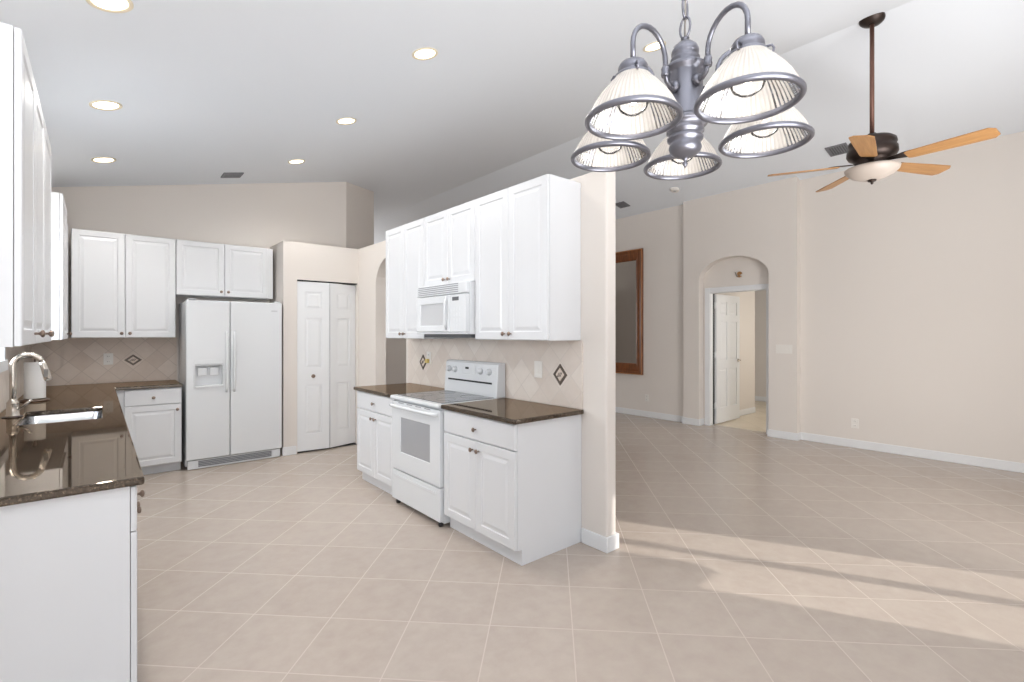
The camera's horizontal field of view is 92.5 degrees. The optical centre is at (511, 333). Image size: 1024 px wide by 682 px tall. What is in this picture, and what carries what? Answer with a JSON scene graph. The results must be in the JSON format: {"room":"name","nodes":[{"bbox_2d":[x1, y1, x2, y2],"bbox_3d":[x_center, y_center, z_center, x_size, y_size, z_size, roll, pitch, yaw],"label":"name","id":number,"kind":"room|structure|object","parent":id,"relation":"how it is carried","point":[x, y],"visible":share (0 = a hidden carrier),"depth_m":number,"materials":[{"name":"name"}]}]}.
{"room":"kitchen","nodes":[
{"label":"kitchen","id":0,"kind":"room"},
{"bbox_2d":[51,182,345,385],"bbox_3d":[-3.630,-0.374,5.843,3.310,3.611,0.150,0,0,-40],"label":"wall","id":1,"kind":"structure","parent":0,"point":[259,215],"depth_m":5.84,"materials":[{"name":"white paint"}]},
{"bbox_2d":[32,338,176,385],"bbox_3d":[-4.273,0.279,5.194,1.190,0.476,0.010,0,0,-40],"label":"backsplash","id":2,"kind":"structure","parent":1,"relation":"attached to","point":[70,361],"depth_m":5.18,"materials":[{"name":"tile"}]},
{"bbox_2d":[103,353,112,364],"bbox_3d":[-4.271,0.265,5.183,0.080,0.120,0.009,0,0,-40],"label":"wall outlet","id":3,"kind":"object","parent":2,"relation":"attached to","point":[107,357],"visible":1,"depth_m":5.18,"materials":[{"name":"white plastic"}]},
{"bbox_2d":[125,355,141,364],"bbox_3d":[-4.111,0.282,5.317,0.154,0.120,0.010,0,0,-40],"label":"decorative tile","id":4,"kind":"object","parent":2,"relation":"attached to","point":[132,359],"depth_m":5.32,"materials":[{"name":"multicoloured tile"}]},
{"bbox_2d":[71,228,175,337],"bbox_3d":[-4.056,-0.496,5.144,0.844,1.069,0.362,0,0,-40],"label":"upper cabinet","id":5,"kind":"object","parent":1,"relation":"attached to","point":[123,285],"visible":1,"depth_m":5.01,"materials":[{"name":"white laminate"}]},
{"bbox_2d":[176,239,272,299],"bbox_3d":[-3.360,-0.729,5.734,0.975,0.602,0.362,0,0,-40],"label":"upper cabinet","id":6,"kind":"object","parent":1,"relation":"attached to","point":[203,269],"visible":0.95,"depth_m":5.61,"materials":[{"name":"white laminate"}]},
{"bbox_2d":[270,241,358,454],"bbox_3d":[-2.480,0.167,6.326,1.050,2.530,0.600,0,0,-40],"label":"wall","id":7,"kind":"structure","parent":0,"point":[292,261],"depth_m":5.85,"materials":[{"name":"white paint"}]},
{"bbox_2d":[282,446,296,455],"bbox_3d":[-2.178,1.382,5.854,0.930,0.100,0.510,0,0,-40],"label":"baseboard","id":8,"kind":"structure","parent":7,"relation":"attached to","point":[291,450],"depth_m":5.79,"materials":[{"name":"white paint"}]},
{"bbox_2d":[297,280,356,452],"bbox_3d":[-2.302,0.389,6.122,0.747,2.083,0.141,0,0,-40],"label":"door","id":9,"kind":"structure","parent":7,"relation":"in","point":[325,310],"depth_m":6.05,"materials":[{"name":"white wood"}]},
{"bbox_2d":[346,182,373,248],"bbox_3d":[-2.322,-0.518,7.465,0.144,3.900,1.218,0,0,2],"label":"wall","id":10,"kind":"structure","parent":0,"point":[359,200],"depth_m":7.32,"materials":[{"name":"white paint"}]},
{"bbox_2d":[386,338,405,383],"bbox_3d":[-2.462,0.132,9.262,1.388,2.600,0.120,0,0,-40],"label":"wall","id":11,"kind":"structure","parent":0,"point":[395,347],"depth_m":9.38,"materials":[{"name":"white paint"}]},
{"bbox_2d":[359,172,615,536],"bbox_3d":[-0.632,0.167,4.824,0.170,2.530,4.079,0,0,-40],"label":"wall","id":12,"kind":"structure","parent":0,"point":[598,189],"depth_m":3.30,"materials":[{"name":"white paint"}]},
{"bbox_2d":[386,218,453,338],"bbox_3d":[-0.925,-0.499,4.763,0.352,1.086,0.764,0,0,-40],"label":"upper cabinet","id":13,"kind":"object","parent":12,"relation":"attached to","point":[404,243],"visible":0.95,"depth_m":4.65,"materials":[{"name":"white laminate"}]},
{"bbox_2d":[424,200,474,286],"bbox_3d":[-0.428,-0.726,4.176,0.352,0.632,0.770,0,0,-40],"label":"upper cabinet","id":14,"kind":"object","parent":12,"relation":"attached to","point":[449,234],"visible":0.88,"depth_m":4.05,"materials":[{"name":"white laminate"}]},
{"bbox_2d":[417,281,474,337],"bbox_3d":[-0.460,-0.188,4.149,0.436,0.436,0.758,0,0,-40],"label":"microwave","id":15,"kind":"object","parent":14,"relation":"attached to","point":[445,310],"visible":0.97,"depth_m":3.93,"materials":[{"name":"white plastic"}]},
{"bbox_2d":[408,339,579,408],"bbox_3d":[-0.315,0.281,4.311,0.010,0.471,2.452,0,0,-40],"label":"backsplash","id":16,"kind":"structure","parent":12,"relation":"attached to","point":[518,356],"depth_m":3.89,"materials":[{"name":"tile"}]},
{"bbox_2d":[420,355,425,368],"bbox_3d":[-0.909,0.287,4.996,0.010,0.156,0.136,0,0,-40],"label":"decorative tile","id":17,"kind":"structure","parent":16,"relation":"attached to","point":[422,361],"depth_m":5.00,"materials":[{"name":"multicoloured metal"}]},
{"bbox_2d":[425,352,430,363],"bbox_3d":[-0.846,0.237,4.899,0.040,0.120,0.080,0,0,-40],"label":"wall outlet","id":18,"kind":"object","parent":16,"relation":"attached to","point":[428,360],"visible":1,"depth_m":4.89,"materials":[{"name":"white plastic"}]},
{"bbox_2d":[534,361,541,377],"bbox_3d":[0.197,0.267,3.691,0.010,0.125,0.085,0,0,-40],"label":"wall switch","id":19,"kind":"object","parent":16,"relation":"attached to","point":[537,364],"visible":1,"depth_m":3.69,"materials":[{"name":"white plastic"}]},
{"bbox_2d":[553,364,566,384],"bbox_3d":[0.344,0.292,3.517,0.010,0.156,0.136,0,0,-40],"label":"decorative tile","id":20,"kind":"structure","parent":16,"relation":"attached to","point":[560,374],"depth_m":3.51,"materials":[{"name":"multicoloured tile"}]},
{"bbox_2d":[475,174,580,340],"bbox_3d":[0.081,-0.499,3.575,0.352,1.086,0.802,0,0,-40],"label":"upper cabinet","id":21,"kind":"object","parent":12,"relation":"attached to","point":[528,233],"visible":1,"depth_m":3.36,"materials":[{"name":"white laminate"}]},
{"bbox_2d":[580,341,582,408],"bbox_3d":[0.479,0.282,3.369,0.014,0.472,0.012,0,0,-40],"label":"trim","id":22,"kind":"structure","parent":12,"relation":"attached to","point":[581,342],"depth_m":3.37,"materials":[{"name":"stone"}]},
{"bbox_2d":[581,528,618,552],"bbox_3d":[-0.221,1.382,4.285,0.130,0.100,2.754,0,0,-40],"label":"baseboard","id":23,"kind":"structure","parent":12,"relation":"attached to","point":[597,541],"depth_m":3.25,"materials":[{"name":"white paint"}]},
{"bbox_2d":[0,0,1023,243],"bbox_3d":[-1.879,-1.829,5.779,10.600,1.873,17.150,0,0,-40],"label":"ceiling","id":24,"kind":"structure","parent":0,"point":[206,90],"depth_m":4.04,"materials":[{"name":"white paint"}]},
{"bbox_2d":[91,157,116,162],"bbox_3d":[-3.648,-1.554,4.380,0.176,0.046,0.179,0,0,-35],"label":"recessed light","id":25,"kind":"object","parent":24,"relation":"in","point":[96,159],"visible":1,"depth_m":4.38,"materials":[{"name":"beige"}]},
{"bbox_2d":[89,100,121,110],"bbox_3d":[-2.763,-1.554,3.334,0.176,0.046,0.179,0,0,-35],"label":"recessed light","id":26,"kind":"object","parent":24,"relation":"in","point":[106,105],"visible":1,"depth_m":3.33,"materials":[{"name":"beige"}]},
{"bbox_2d":[86,0,133,12],"bbox_3d":[-1.884,-1.554,2.296,0.176,0.046,0.179,0,0,-35],"label":"recessed light","id":27,"kind":"object","parent":24,"relation":"in","point":[112,6],"visible":1,"depth_m":2.32,"materials":[{"name":"beige"}]},
{"bbox_2d":[221,172,243,177],"bbox_3d":[-3.168,-1.797,5.546,0.198,0.054,0.200,0,0,-40],"label":"ceiling vent","id":28,"kind":"object","parent":24,"relation":"in","point":[231,174],"visible":1,"depth_m":5.53,"materials":[{"name":"grey metal"}]},
{"bbox_2d":[288,159,304,163],"bbox_3d":[-2.393,-1.914,5.443,0.176,0.046,0.179,0,0,-35],"label":"recessed light","id":29,"kind":"object","parent":24,"relation":"in","point":[295,161],"visible":1,"depth_m":5.44,"materials":[{"name":"beige"}]},
{"bbox_2d":[336,117,356,124],"bbox_3d":[-1.495,-1.919,4.421,0.176,0.046,0.179,0,0,-35],"label":"recessed light","id":30,"kind":"object","parent":24,"relation":"in","point":[342,121],"visible":1,"depth_m":4.42,"materials":[{"name":"beige"}]},
{"bbox_2d":[412,47,437,59],"bbox_3d":[-0.597,-1.919,3.360,0.176,0.046,0.179,0,0,-35],"label":"recessed light","id":31,"kind":"object","parent":24,"relation":"in","point":[426,53],"visible":1,"depth_m":3.36,"materials":[{"name":"beige"}]},
{"bbox_2d":[616,201,629,207],"bbox_3d":[1.867,-2.192,8.316,0.188,0.052,0.200,0,0,-40],"label":"ceiling vent","id":32,"kind":"object","parent":24,"relation":"in","point":[622,204],"visible":0.91,"depth_m":8.31,"materials":[{"name":"grey metal"}]},
{"bbox_2d":[643,41,665,51],"bbox_3d":[1.133,-2.283,3.894,0.176,0.046,0.179,0,0,-35],"label":"recessed light","id":33,"kind":"object","parent":24,"relation":"in","point":[654,46],"visible":0.81,"depth_m":3.90,"materials":[{"name":"beige"}]},
{"bbox_2d":[670,187,679,192],"bbox_3d":[2.486,-2.199,7.477,0.138,0.058,0.139,0,0,-33],"label":"smoke detector","id":34,"kind":"object","parent":24,"relation":"attached to","point":[673,189],"visible":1,"depth_m":7.44,"materials":[{"name":"white plastic"}]},
{"bbox_2d":[571,0,814,179],"bbox_3d":[0.403,-1.102,1.171,0.560,1.395,0.572,0,0,-40],"label":"chandelier","id":35,"kind":"object","parent":24,"relation":"hanging from","point":[755,91],"visible":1,"depth_m":1.12,"materials":[{"name":"white glass"}]},
{"bbox_2d":[825,143,847,156],"bbox_3d":[3.898,-2.200,5.856,0.218,0.059,0.220,0,0,-40],"label":"ceiling vent","id":36,"kind":"object","parent":24,"relation":"in","point":[839,149],"visible":0.89,"depth_m":5.86,"materials":[{"name":"grey metal"}]},
{"bbox_2d":[767,12,1000,191],"bbox_3d":[2.978,-1.940,4.017,1.468,1.403,1.471,0,0,-40],"label":"ceiling fan","id":37,"kind":"object","parent":24,"relation":"hanging from","point":[871,155],"visible":1,"depth_m":3.94,"materials":[{"name":"brown wood"}]},
{"bbox_2d":[136,401,1023,681],"bbox_3d":[-0.200,1.492,7.201,15.000,0.120,17.150,0,0,-40],"label":"floor","id":38,"kind":"structure","parent":0,"point":[742,555],"depth_m":2.88,"materials":[{"name":"beige tile"}]},
{"bbox_2d":[0,486,144,681],"bbox_3d":[-1.847,0.991,1.908,0.642,0.882,0.800,0,0,-40],"label":"base cabinet","id":39,"kind":"object","parent":38,"relation":"on","point":[68,565],"visible":0.75,"depth_m":1.67,"materials":[{"name":"white laminate"}]},
{"bbox_2d":[0,380,182,506],"bbox_3d":[-2.816,0.533,3.474,1.169,0.030,4.497,0,0,-40],"label":"countertop","id":40,"kind":"structure","parent":39,"relation":"on","point":[43,461],"depth_m":2.21,"materials":[{"name":"brown stone"}]},
{"bbox_2d":[1,352,51,418],"bbox_3d":[-3.054,0.317,3.088,0.229,0.402,0.100,0,0,-40],"label":"faucet","id":41,"kind":"object","parent":40,"relation":"on","point":[13,408],"visible":1,"depth_m":3.05,"materials":[{"name":"silver metal"}]},
{"bbox_2d":[19,358,49,401],"bbox_3d":[-3.706,0.339,3.807,0.170,0.358,0.170,0,0,-40],"label":"paper towel holder","id":42,"kind":"object","parent":40,"relation":"on","point":[34,383],"visible":0.76,"depth_m":3.76,"materials":[{"name":"white paper"}]},
{"bbox_2d":[19,411,101,424],"bbox_3d":[-2.869,0.634,3.133,0.420,0.171,0.670,0,0,-40],"label":"sink","id":43,"kind":"object","parent":40,"relation":"in","point":[64,417],"visible":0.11,"depth_m":3.36,"materials":[{"name":"silver metal"}]},
{"bbox_2d":[116,387,181,474],"bbox_3d":[-3.833,0.991,5.147,0.545,0.882,0.647,0,0,-40],"label":"base cabinet","id":44,"kind":"object","parent":38,"relation":"on","point":[153,416],"visible":0.86,"depth_m":4.96,"materials":[{"name":"white laminate"}]},
{"bbox_2d":[179,298,281,469],"bbox_3d":[-3.227,0.529,5.628,0.936,1.806,0.659,0,0,-40],"label":"refrigerator","id":45,"kind":"object","parent":38,"relation":"on","point":[230,353],"visible":1,"depth_m":5.37,"materials":[{"name":"white metal"}]},
{"bbox_2d":[357,391,395,494],"bbox_3d":[-1.047,0.991,4.687,0.637,0.882,0.793,0,0,-40],"label":"base cabinet","id":46,"kind":"object","parent":38,"relation":"on","point":[374,412],"visible":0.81,"depth_m":4.50,"materials":[{"name":"white laminate"}]},
{"bbox_2d":[354,383,444,397],"bbox_3d":[-1.055,0.533,4.695,0.621,0.030,0.819,0,0,-40],"label":"countertop","id":47,"kind":"structure","parent":46,"relation":"on","point":[387,390],"depth_m":4.65,"materials":[{"name":"brown stone"}]},
{"bbox_2d":[389,359,504,526],"bbox_3d":[-0.563,0.834,4.065,0.680,1.195,0.774,0,0,-40],"label":"range","id":48,"kind":"object","parent":38,"relation":"on","point":[418,431],"visible":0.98,"depth_m":3.94,"materials":[{"name":"white metal"}]},
{"bbox_2d":[398,390,492,403],"bbox_3d":[-0.552,0.516,4.074,0.513,0.005,0.704,0,0,-40],"label":"glass cooktop","id":49,"kind":"object","parent":48,"relation":"in","point":[443,396],"depth_m":4.02,"materials":[{"name":"grey glass"}]},
{"bbox_2d":[444,410,580,565],"bbox_3d":[-0.024,0.991,3.479,0.637,0.882,0.806,0,0,-40],"label":"base cabinet","id":50,"kind":"object","parent":38,"relation":"on","point":[513,490],"visible":0.94,"depth_m":3.20,"materials":[{"name":"white laminate"}]},
{"bbox_2d":[441,398,583,424],"bbox_3d":[-0.015,0.533,3.467,0.621,0.030,0.839,0,0,-40],"label":"countertop","id":51,"kind":"structure","parent":50,"relation":"on","point":[507,410],"depth_m":3.33,"materials":[{"name":"brown stone"}]},
{"bbox_2d":[616,205,682,415],"bbox_3d":[-0.317,-0.359,11.734,0.180,3.581,9.880,0,0,-40],"label":"wall","id":52,"kind":"structure","parent":0,"point":[659,233],"depth_m":8.29,"materials":[{"name":"white paint"}]},
{"bbox_2d":[616,248,642,374],"bbox_3d":[1.935,-0.388,8.898,0.047,2.200,1.030,0,0,-40],"label":"wall mirror","id":53,"kind":"object","parent":52,"relation":"attached to","point":[629,264],"visible":0.62,"depth_m":8.72,"materials":[{"name":"brown wood"}]},
{"bbox_2d":[616,261,635,362],"bbox_3d":[1.948,-0.388,8.908,0.010,1.830,0.750,0,0,-40],"label":"mirror glass","id":54,"kind":"object","parent":53,"relation":"attached to","point":[625,270],"depth_m":8.78,"materials":[{"name":"silver mirror"}]},
{"bbox_2d":[616,407,682,421],"bbox_3d":[-0.380,1.382,11.657,0.015,0.100,9.815,0,0,-40],"label":"baseboard","id":55,"kind":"structure","parent":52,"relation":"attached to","point":[670,417],"depth_m":8.40,"materials":[{"name":"white paint"}]},
{"bbox_2d":[718,291,754,409],"bbox_3d":[3.729,0.032,8.441,1.740,2.800,0.135,0,0,-40],"label":"wall","id":56,"kind":"structure","parent":0,"point":[747,299],"depth_m":8.76,"materials":[{"name":"white paint"}]},
{"bbox_2d":[740,396,765,415],"bbox_3d":[4.089,1.382,9.293,3.350,0.100,4.900,0,0,-40],"label":"baseboard","id":57,"kind":"structure","parent":56,"relation":"attached to","point":[757,398],"depth_m":8.86,"materials":[{"name":"white paint"}]},
{"bbox_2d":[683,176,799,432],"bbox_3d":[3.338,-0.362,7.262,0.140,3.588,1.670,0,0,-40],"label":"wall","id":58,"kind":"structure","parent":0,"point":[761,222],"depth_m":6.96,"materials":[{"name":"white paint"}]},
{"bbox_2d":[703,257,768,424],"bbox_3d":[3.434,-0.318,7.342,0.110,3.500,1.670,0,0,-40],"label":"archway","id":59,"kind":"object","parent":58,"relation":"in","point":[721,274],"visible":0.19,"depth_m":7.40,"materials":[{"name":"white paint"}]},
{"bbox_2d":[705,284,768,433],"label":"door","id":60,"kind":"structure","parent":59,"relation":"attached to","point":[722,312],"depth_m":7.81,"materials":[{"name":"white wood"}]},
{"bbox_2d":[682,417,797,440],"bbox_3d":[3.332,1.382,7.256,0.153,0.100,1.700,0,0,-40],"label":"baseboard","id":61,"kind":"structure","parent":58,"relation":"attached to","point":[771,433],"depth_m":6.79,"materials":[{"name":"white paint"}]},
{"bbox_2d":[776,345,791,353],"bbox_3d":[3.718,0.211,6.697,0.010,0.111,0.192,0,0,-40],"label":"wall switch","id":62,"kind":"object","parent":58,"relation":"attached to","point":[786,349],"visible":1,"depth_m":6.69,"materials":[{"name":"white plastic"}]},
{"bbox_2d":[755,290,765,396],"bbox_3d":[5.373,0.032,10.445,0.100,2.800,5.000,0,0,-40],"label":"wall","id":63,"kind":"structure","parent":0,"point":[760,296],"depth_m":10.45,"materials":[{"name":"white paint"}]},
{"bbox_2d":[800,131,1023,462],"bbox_3d":[5.133,-0.354,5.328,0.140,3.572,3.600,0,0,-40],"label":"wall","id":64,"kind":"structure","parent":0,"point":[912,285],"depth_m":5.68,"materials":[{"name":"white paint"}]},
{"bbox_2d":[851,418,858,428],"bbox_3d":[4.320,1.127,6.173,0.009,0.120,0.078,0,0,-40],"label":"wall outlet","id":65,"kind":"object","parent":64,"relation":"attached to","point":[854,422],"visible":1,"depth_m":6.17,"materials":[{"name":"white plastic"}]},
{"bbox_2d":[798,432,1023,472],"bbox_3d":[4.985,1.382,5.301,0.120,0.100,3.450,0,0,-40],"label":"baseboard","id":66,"kind":"structure","parent":64,"relation":"attached to","point":[915,452],"depth_m":5.69,"materials":[{"name":"white paint"}]},
{"bbox_3d":[-3.308,-0.054,3.017,0.150,2.971,4.880,0,0,-40],"label":"wall","id":67,"kind":"structure","parent":0,"visible":0},
{"bbox_2d":[0,347,7,372],"bbox_3d":[-3.200,-0.338,2.951,0.130,1.170,1.190,0,0,-40],"label":"window","id":68,"kind":"structure","parent":67,"relation":"in","point":[3,362],"depth_m":3.37,"materials":[{"name":"white paint"}]},
{"bbox_2d":[0,344,31,411],"bbox_3d":[-3.276,0.281,3.103,0.010,0.471,4.470,0,0,-40],"label":"backsplash","id":69,"kind":"structure","parent":67,"relation":"attached to","point":[11,352],"depth_m":3.76,"materials":[{"name":"stone"}]},
{"bbox_2d":[0,22,53,346],"bbox_3d":[-2.204,-0.493,2.094,0.337,1.074,1.395,0,0,-40],"label":"upper cabinet","id":70,"kind":"object","parent":67,"relation":"attached to","point":[25,147],"visible":1,"depth_m":1.66,"materials":[{"name":"white laminate"}]},
{"bbox_2d":[51,192,71,339],"bbox_3d":[-3.907,-0.499,4.105,0.337,1.086,1.475,0,0,-40],"label":"upper cabinet","id":71,"kind":"object","parent":67,"relation":"attached to","point":[59,226],"visible":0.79,"depth_m":3.62,"materials":[{"name":"white laminate"}]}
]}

